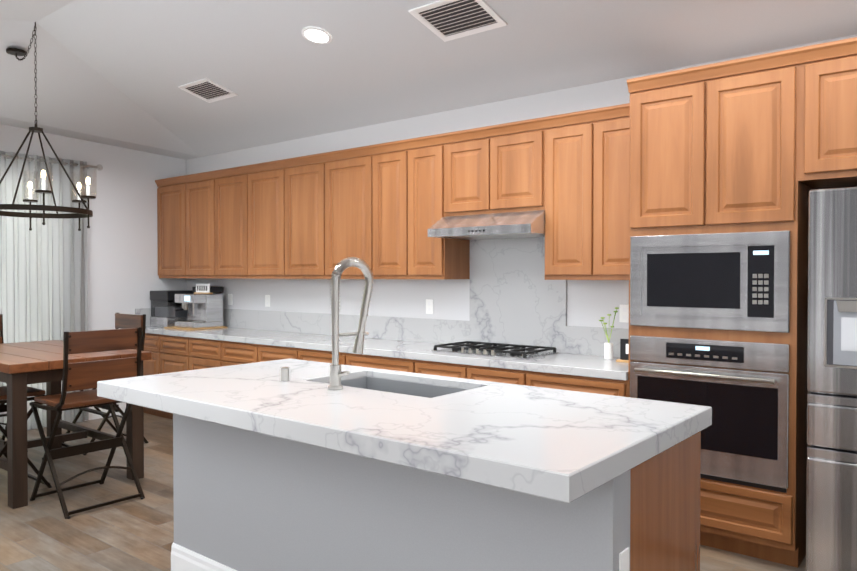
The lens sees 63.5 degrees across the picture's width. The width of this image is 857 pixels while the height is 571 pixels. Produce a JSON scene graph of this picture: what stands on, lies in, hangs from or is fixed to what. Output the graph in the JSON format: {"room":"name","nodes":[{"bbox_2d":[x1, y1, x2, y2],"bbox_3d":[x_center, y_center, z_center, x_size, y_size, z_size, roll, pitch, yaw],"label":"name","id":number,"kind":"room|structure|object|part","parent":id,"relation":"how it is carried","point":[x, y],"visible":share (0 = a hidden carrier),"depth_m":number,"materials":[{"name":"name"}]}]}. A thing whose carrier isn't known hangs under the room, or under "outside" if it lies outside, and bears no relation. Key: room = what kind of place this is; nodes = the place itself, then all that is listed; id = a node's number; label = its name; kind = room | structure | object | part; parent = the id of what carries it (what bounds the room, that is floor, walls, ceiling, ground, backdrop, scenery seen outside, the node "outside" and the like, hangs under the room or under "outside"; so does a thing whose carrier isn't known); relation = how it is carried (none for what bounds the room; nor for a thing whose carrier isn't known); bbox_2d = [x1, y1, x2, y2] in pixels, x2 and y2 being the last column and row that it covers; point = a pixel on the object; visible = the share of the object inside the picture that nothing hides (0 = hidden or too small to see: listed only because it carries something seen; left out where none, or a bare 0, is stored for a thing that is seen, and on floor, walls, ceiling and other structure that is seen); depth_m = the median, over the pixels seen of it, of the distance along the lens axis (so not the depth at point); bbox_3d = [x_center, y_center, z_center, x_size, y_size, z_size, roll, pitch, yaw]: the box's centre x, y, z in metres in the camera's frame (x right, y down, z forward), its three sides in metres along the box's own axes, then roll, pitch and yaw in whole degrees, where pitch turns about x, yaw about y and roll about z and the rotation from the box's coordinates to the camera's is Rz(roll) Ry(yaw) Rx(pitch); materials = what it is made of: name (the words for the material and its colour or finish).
{"room":"kitchen","nodes":[
{"label":"kitchen","id":0,"kind":"room"},
{"bbox_2d":[0,124,186,389],"bbox_3d":[-5.086,-0.600,4.716,0.150,3.900,7.550,1,1,39],"label":"wall","id":1,"kind":"structure","parent":0,"point":[122,258],"depth_m":7.01,"materials":[{"name":"paint"}]},
{"bbox_2d":[0,151,102,434],"bbox_3d":[-3.953,0.068,5.913,0.127,2.500,2.344,1,1,39],"label":"curtain","id":2,"kind":"object","parent":1,"relation":"hanging from","point":[43,282],"visible":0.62,"depth_m":6.38,"materials":[{"name":"white fabric"}]},
{"bbox_3d":[-3.955,-1.142,5.898,0.120,0.059,2.344,1,1,39],"label":"rod","id":3,"kind":"part","parent":2,"relation":"part of","materials":[{"name":"silver metal"}]},
{"bbox_2d":[85,402,125,420],"bbox_3d":[-3.232,1.253,6.919,0.016,0.132,0.595,1,1,39],"label":"baseboard","id":4,"kind":"structure","parent":1,"relation":"attached to","point":[122,406],"depth_m":6.88,"materials":[{"name":"white paint"}]},
{"bbox_2d":[135,309,150,324],"bbox_3d":[-2.849,0.329,7.376,0.020,0.185,0.578,1,1,39],"label":"backsplash","id":5,"kind":"structure","parent":1,"relation":"attached to","point":[137,311],"depth_m":7.24,"materials":[{"name":"white stone"}]},
{"bbox_2d":[155,176,182,277],"bbox_3d":[-2.562,-0.595,7.306,0.538,1.037,0.347,1,1,39],"label":"upper cabinet","id":6,"kind":"object","parent":1,"relation":"attached to","point":[169,190],"depth_m":7.18,"materials":[{"name":"brown wood"}]},
{"bbox_2d":[183,171,210,277],"bbox_3d":[-2.156,-0.590,6.980,0.504,1.037,0.347,1,1,39],"label":"upper cabinet","id":7,"kind":"object","parent":0,"relation":"attached to","point":[196,187],"depth_m":6.87,"materials":[{"name":"brown wood"}]},
{"bbox_2d":[211,166,246,278],"bbox_3d":[-1.759,-0.586,6.661,0.515,1.037,0.347,1,1,39],"label":"upper cabinet","id":8,"kind":"object","parent":0,"relation":"attached to","point":[228,255],"depth_m":6.55,"materials":[{"name":"brown wood"}]},
{"bbox_2d":[243,159,282,278],"bbox_3d":[-1.355,-0.581,6.337,0.520,1.037,0.347,1,1,39],"label":"upper cabinet","id":9,"kind":"object","parent":0,"relation":"attached to","point":[262,182],"depth_m":6.21,"materials":[{"name":"brown wood"}]},
{"bbox_2d":[283,153,322,278],"bbox_3d":[-0.954,-0.577,6.014,0.510,1.037,0.347,1,1,39],"label":"upper cabinet","id":10,"kind":"object","parent":0,"relation":"attached to","point":[303,175],"depth_m":5.88,"materials":[{"name":"brown wood"}]},
{"bbox_2d":[323,146,366,278],"bbox_3d":[-0.544,-0.572,5.686,0.540,1.037,0.347,1,1,39],"label":"upper cabinet","id":11,"kind":"object","parent":0,"relation":"attached to","point":[344,171],"depth_m":5.57,"materials":[{"name":"brown wood"}]},
{"bbox_2d":[367,140,402,278],"bbox_3d":[-0.194,-0.568,5.404,0.360,1.037,0.347,1,1,39],"label":"upper cabinet","id":12,"kind":"object","parent":0,"relation":"attached to","point":[384,160],"depth_m":5.29,"materials":[{"name":"brown wood"}]},
{"bbox_2d":[0,413,805,570],"bbox_3d":[-1.175,1.417,1.669,10.000,0.050,7.650,1,1,39],"label":"floor","id":13,"kind":"structure","parent":0,"point":[41,533],"depth_m":4.00,"materials":[{"name":"brown wood"}]},
{"bbox_2d":[0,314,27,452],"bbox_3d":[-3.573,0.796,5.542,0.538,1.096,0.483,1,1,39],"label":"dining chair","id":14,"kind":"object","parent":13,"relation":"on","point":[4,408],"visible":0.29,"depth_m":5.83,"materials":[{"name":"brown wood"}]},
{"bbox_2d":[0,386,51,487],"bbox_3d":[-2.865,0.810,4.556,0.483,1.096,0.538,1,1,39],"label":"dining chair","id":15,"kind":"object","parent":13,"relation":"on","point":[32,391],"visible":0.5,"depth_m":4.54,"materials":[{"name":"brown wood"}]},
{"bbox_2d":[0,340,151,508],"bbox_3d":[-2.790,0.904,4.946,1.470,0.885,0.907,1,1,39],"label":"dining table","id":16,"kind":"object","parent":13,"relation":"on","point":[23,365],"visible":0.77,"depth_m":4.44,"materials":[{"name":"brown wood"}]},
{"bbox_2d":[30,327,144,518],"bbox_3d":[-2.161,0.812,4.369,0.538,1.096,0.483,1,1,39],"label":"dining chair","id":17,"kind":"object","parent":13,"relation":"on","point":[83,375],"visible":0.88,"depth_m":4.25,"materials":[{"name":"brown wood"}]},
{"bbox_2d":[62,313,147,454],"bbox_3d":[-2.726,0.792,5.798,0.483,1.096,0.538,1,1,39],"label":"dining chair","id":18,"kind":"object","parent":13,"relation":"on","point":[124,321],"visible":0.33,"depth_m":5.84,"materials":[{"name":"brown wood"}]},
{"bbox_2d":[143,333,158,415],"bbox_3d":[-2.653,0.894,7.214,0.538,0.840,0.637,1,1,39],"label":"base cabinet","id":19,"kind":"object","parent":13,"relation":"on","point":[150,367],"depth_m":6.91,"materials":[{"name":"brown wood"}]},
{"bbox_2d":[155,333,186,418],"bbox_3d":[-2.247,0.899,6.888,0.504,0.840,0.637,1,1,39],"label":"base cabinet","id":20,"kind":"object","parent":13,"relation":"on","point":[172,347],"depth_m":6.67,"materials":[{"name":"brown wood"}]},
{"bbox_2d":[187,337,218,370],"bbox_3d":[-1.850,0.903,6.569,0.515,0.840,0.637,1,1,39],"label":"base cabinet","id":21,"kind":"object","parent":13,"relation":"on","point":[202,352],"depth_m":6.34,"materials":[{"name":"brown wood"}]},
{"bbox_2d":[219,341,254,366],"bbox_3d":[-1.446,0.908,6.245,0.520,0.840,0.637,1,1,39],"label":"base cabinet","id":22,"kind":"object","parent":13,"relation":"on","point":[230,352],"depth_m":6.02,"materials":[{"name":"brown wood"}]},
{"bbox_2d":[255,341,294,361],"bbox_3d":[-1.045,0.912,5.922,0.510,0.840,0.637,1,1,39],"label":"base cabinet","id":23,"kind":"object","parent":13,"relation":"on","point":[263,353],"depth_m":5.71,"materials":[{"name":"brown wood"}]},
{"bbox_2d":[295,345,342,364],"bbox_3d":[-0.635,0.917,5.593,0.540,0.840,0.637,1,1,39],"label":"base cabinet","id":24,"kind":"object","parent":13,"relation":"on","point":[318,355],"depth_m":5.38,"materials":[{"name":"brown wood"}]},
{"bbox_2d":[343,353,410,371],"bbox_3d":[-0.164,0.922,5.215,0.670,0.840,0.637,1,1,39],"label":"base cabinet","id":25,"kind":"object","parent":13,"relation":"on","point":[371,360],"depth_m":4.96,"materials":[{"name":"brown wood"}]},
{"bbox_2d":[145,325,622,376],"bbox_3d":[-0.792,0.470,5.706,5.321,0.049,0.647,1,1,39],"label":"countertop","id":26,"kind":"structure","parent":25,"relation":"on","point":[591,363],"depth_m":4.77,"materials":[{"name":"white stone"}]},
{"bbox_2d":[150,290,193,326],"bbox_3d":[-2.666,0.238,7.255,0.340,0.370,0.360,1,1,39],"label":"ice maker","id":27,"kind":"object","parent":26,"relation":"on","point":[164,307],"visible":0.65,"depth_m":7.10,"materials":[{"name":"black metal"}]},
{"bbox_2d":[164,293,226,329],"bbox_3d":[-2.343,0.256,6.970,0.440,0.343,0.440,1,1,39],"label":"espresso machine","id":28,"kind":"object","parent":26,"relation":"on","point":[204,311],"visible":1,"depth_m":6.90,"materials":[{"name":"silver metal"}]},
{"bbox_2d":[194,284,212,293],"bbox_3d":[-2.284,0.033,7.009,0.240,0.100,0.060,1,1,39],"label":"decor","id":29,"kind":"object","parent":28,"relation":"on","point":[202,288],"visible":1,"depth_m":6.99,"materials":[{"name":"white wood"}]},
{"bbox_2d":[192,286,222,291],"bbox_3d":[-2.276,0.039,7.131,0.280,0.055,0.180,1,1,39],"label":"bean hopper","id":30,"kind":"object","parent":28,"relation":"attached to","point":[216,289],"visible":0.4,"depth_m":7.07,"materials":[{"name":"black plastic"}]},
{"bbox_2d":[430,341,558,359],"bbox_3d":[0.447,0.438,4.745,0.760,0.042,0.440,1,1,39],"label":"cooktop","id":31,"kind":"object","parent":26,"relation":"in","point":[518,352],"depth_m":4.65,"materials":[{"name":"black metal"}]},
{"bbox_2d":[599,307,618,358],"bbox_3d":[1.143,0.301,4.380,0.122,0.325,0.123,1,1,39],"label":"vase","id":32,"kind":"object","parent":26,"relation":"on","point":[608,350],"visible":1,"depth_m":4.36,"materials":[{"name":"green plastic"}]},
{"bbox_2d":[616,339,628,362],"bbox_3d":[1.223,0.396,4.210,0.140,0.140,0.080,1,1,39],"label":"sign","id":33,"kind":"object","parent":26,"relation":"on","point":[624,350],"visible":0.38,"depth_m":4.22,"materials":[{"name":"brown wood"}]},
{"bbox_2d":[171,417,700,570],"bbox_3d":[-0.117,0.940,2.923,2.262,0.869,0.794,1,1,39],"label":"kitchen island","id":34,"kind":"object","parent":13,"relation":"on","point":[289,464],"depth_m":2.47,"materials":[{"name":"paint"}]},
{"bbox_2d":[97,358,711,504],"bbox_3d":[-0.232,0.471,2.822,2.350,0.070,1.110,1,1,39],"label":"island countertop","id":35,"kind":"structure","parent":34,"relation":"on","point":[561,446],"depth_m":2.34,"materials":[{"name":"white stone"}]},
{"bbox_2d":[325,257,373,388],"bbox_3d":[-0.324,0.158,2.954,0.119,0.550,0.212,1,1,39],"label":"faucet","id":36,"kind":"object","parent":35,"relation":"on","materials":[{"name":"silver metal"}]},
{"bbox_2d":[345,377,456,392],"bbox_3d":[-0.152,0.602,3.099,0.748,0.280,0.418,1,1,39],"label":"sink","id":37,"kind":"object","parent":35,"relation":"in","point":[373,382],"depth_m":3.35,"materials":[{"name":"grey metal"}]},
{"bbox_2d":[411,357,462,377],"bbox_3d":[0.269,0.927,4.867,0.440,0.840,0.637,1,1,39],"label":"base cabinet","id":38,"kind":"object","parent":13,"relation":"on","point":[421,365],"depth_m":4.63,"materials":[{"name":"brown wood"}]},
{"bbox_2d":[463,361,522,384],"bbox_3d":[0.612,0.931,4.592,0.440,0.840,0.637,1,1,39],"label":"base cabinet","id":39,"kind":"object","parent":13,"relation":"on","point":[493,373],"depth_m":4.34,"materials":[{"name":"brown wood"}]},
{"bbox_2d":[523,369,622,396],"bbox_3d":[1.035,0.936,4.252,0.645,0.840,0.637,1,1,39],"label":"base cabinet","id":40,"kind":"object","parent":13,"relation":"on","point":[581,382],"depth_m":4.00,"materials":[{"name":"brown wood"}]},
{"bbox_2d":[623,48,814,567],"bbox_3d":[1.609,0.122,3.775,0.831,2.480,0.644,1,1,39],"label":"tall cabinet","id":41,"kind":"object","parent":13,"relation":"on","point":[677,201],"depth_m":3.46,"materials":[{"name":"brown wood"}]},
{"bbox_2d":[630,230,790,332],"bbox_3d":[1.423,-0.021,3.550,0.785,0.485,0.059,1,1,39],"label":"microwave","id":42,"kind":"object","parent":41,"relation":"in","point":[699,281],"depth_m":3.51,"materials":[{"name":"silver metal"}]},
{"bbox_2d":[629,334,792,492],"bbox_3d":[1.409,0.634,3.541,0.785,0.715,0.137,1,1,39],"label":"oven","id":43,"kind":"object","parent":41,"relation":"in","point":[747,382],"depth_m":3.45,"materials":[{"name":"silver metal"}]},
{"bbox_2d":[806,187,856,570],"bbox_3d":[2.294,0.472,3.098,0.940,1.800,0.757,1,1,39],"label":"fridge","id":44,"kind":"object","parent":13,"relation":"on","point":[831,514],"visible":1,"depth_m":3.04,"materials":[{"name":"grey metal"}]},
{"bbox_2d":[223,309,622,356],"bbox_3d":[-0.595,0.349,5.949,5.321,0.185,0.019,1,1,39],"label":"backsplash","id":45,"kind":"structure","parent":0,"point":[576,339],"depth_m":5.66,"materials":[{"name":"white stone"}]},
{"bbox_2d":[0,0,856,159],"bbox_3d":[-0.982,-1.589,3.863,7.300,0.520,3.720,1,1,39],"label":"ceiling","id":46,"kind":"structure","parent":0,"point":[117,73],"depth_m":4.77,"materials":[{"name":"paint"}]},
{"bbox_2d":[0,22,96,230],"bbox_3d":[-2.794,-1.136,4.914,0.818,1.454,0.786,1,1,39],"label":"chandelier","id":47,"kind":"object","parent":46,"relation":"hanging from","point":[79,213],"visible":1,"depth_m":4.92,"materials":[{"name":"brown metal"}]},
{"bbox_3d":[-2.937,-1.517,5.036,0.435,0.696,0.130,1,1,39],"label":"chain","id":48,"kind":"part","parent":47,"relation":"part of","materials":[{"name":"brown metal"}]},
{"bbox_3d":[-2.781,-0.793,4.909,0.776,0.769,0.776,1,1,39],"label":"frame","id":49,"kind":"part","parent":47,"relation":"part of","materials":[{"name":"brown metal"}]},
{"bbox_2d":[178,78,237,102],"bbox_3d":[-1.795,-1.583,5.630,0.400,0.080,0.294,1,1,39],"label":"ceiling vent","id":50,"kind":"object","parent":46,"relation":"in","point":[207,88],"visible":0.94,"depth_m":5.62,"materials":[{"name":"white metal"}]},
{"bbox_2d":[301,26,331,43],"bbox_3d":[-0.724,-1.621,4.488,0.200,0.053,0.196,1,1,39],"label":"recessed light","id":51,"kind":"object","parent":46,"relation":"in","point":[317,35],"visible":1,"depth_m":4.48,"materials":[{"name":"white"}]},
{"bbox_2d":[408,0,507,41],"bbox_3d":[0.171,-1.563,4.039,0.460,0.094,0.353,1,1,39],"label":"ceiling vent","id":52,"kind":"object","parent":46,"relation":"in","point":[447,18],"visible":0.98,"depth_m":4.04,"materials":[{"name":"white metal"}]},
{"bbox_2d":[403,137,474,280],"bbox_3d":[0.079,-0.565,5.185,0.340,1.037,0.347,1,1,39],"label":"upper cabinet","id":53,"kind":"object","parent":0,"relation":"attached to","point":[422,259],"depth_m":5.11,"materials":[{"name":"brown wood"}]},
{"bbox_2d":[423,117,546,240],"bbox_3d":[0.476,-0.707,4.755,0.825,0.741,0.517,1,1,39],"label":"upper cabinet","id":54,"kind":"object","parent":0,"relation":"attached to","point":[488,183],"depth_m":4.69,"materials":[{"name":"brown wood"}]},
{"bbox_2d":[427,210,569,240],"bbox_3d":[0.474,-0.411,4.755,0.825,0.155,0.511,1,1,39],"label":"hood","id":55,"kind":"object","parent":54,"relation":"attached to","point":[484,225],"depth_m":4.61,"materials":[{"name":"silver metal"}]},
{"bbox_2d":[186,34,856,328],"bbox_3d":[0.229,-0.610,5.386,7.600,3.900,0.150,1,1,39],"label":"wall","id":56,"kind":"structure","parent":0,"point":[590,303],"depth_m":5.56,"materials":[{"name":"paint"}]},
{"bbox_2d":[539,109,590,280],"bbox_3d":[0.976,-0.555,4.465,0.340,1.037,0.347,1,1,39],"label":"upper cabinet","id":57,"kind":"object","parent":0,"relation":"attached to","point":[563,253],"depth_m":4.33,"materials":[{"name":"brown wood"}]},
{"bbox_2d":[587,104,622,279],"bbox_3d":[1.243,-0.552,4.250,0.345,1.037,0.347,1,1,39],"label":"upper cabinet","id":58,"kind":"object","parent":0,"relation":"attached to","point":[605,199],"depth_m":4.17,"materials":[{"name":"brown wood"}]},
{"bbox_2d":[799,37,856,189],"bbox_3d":[2.145,-0.804,3.336,0.538,0.616,0.637,1,1,39],"label":"upper cabinet","id":59,"kind":"object","parent":0,"relation":"attached to","point":[827,71],"depth_m":3.18,"materials":[{"name":"brown wood"}]}
]}

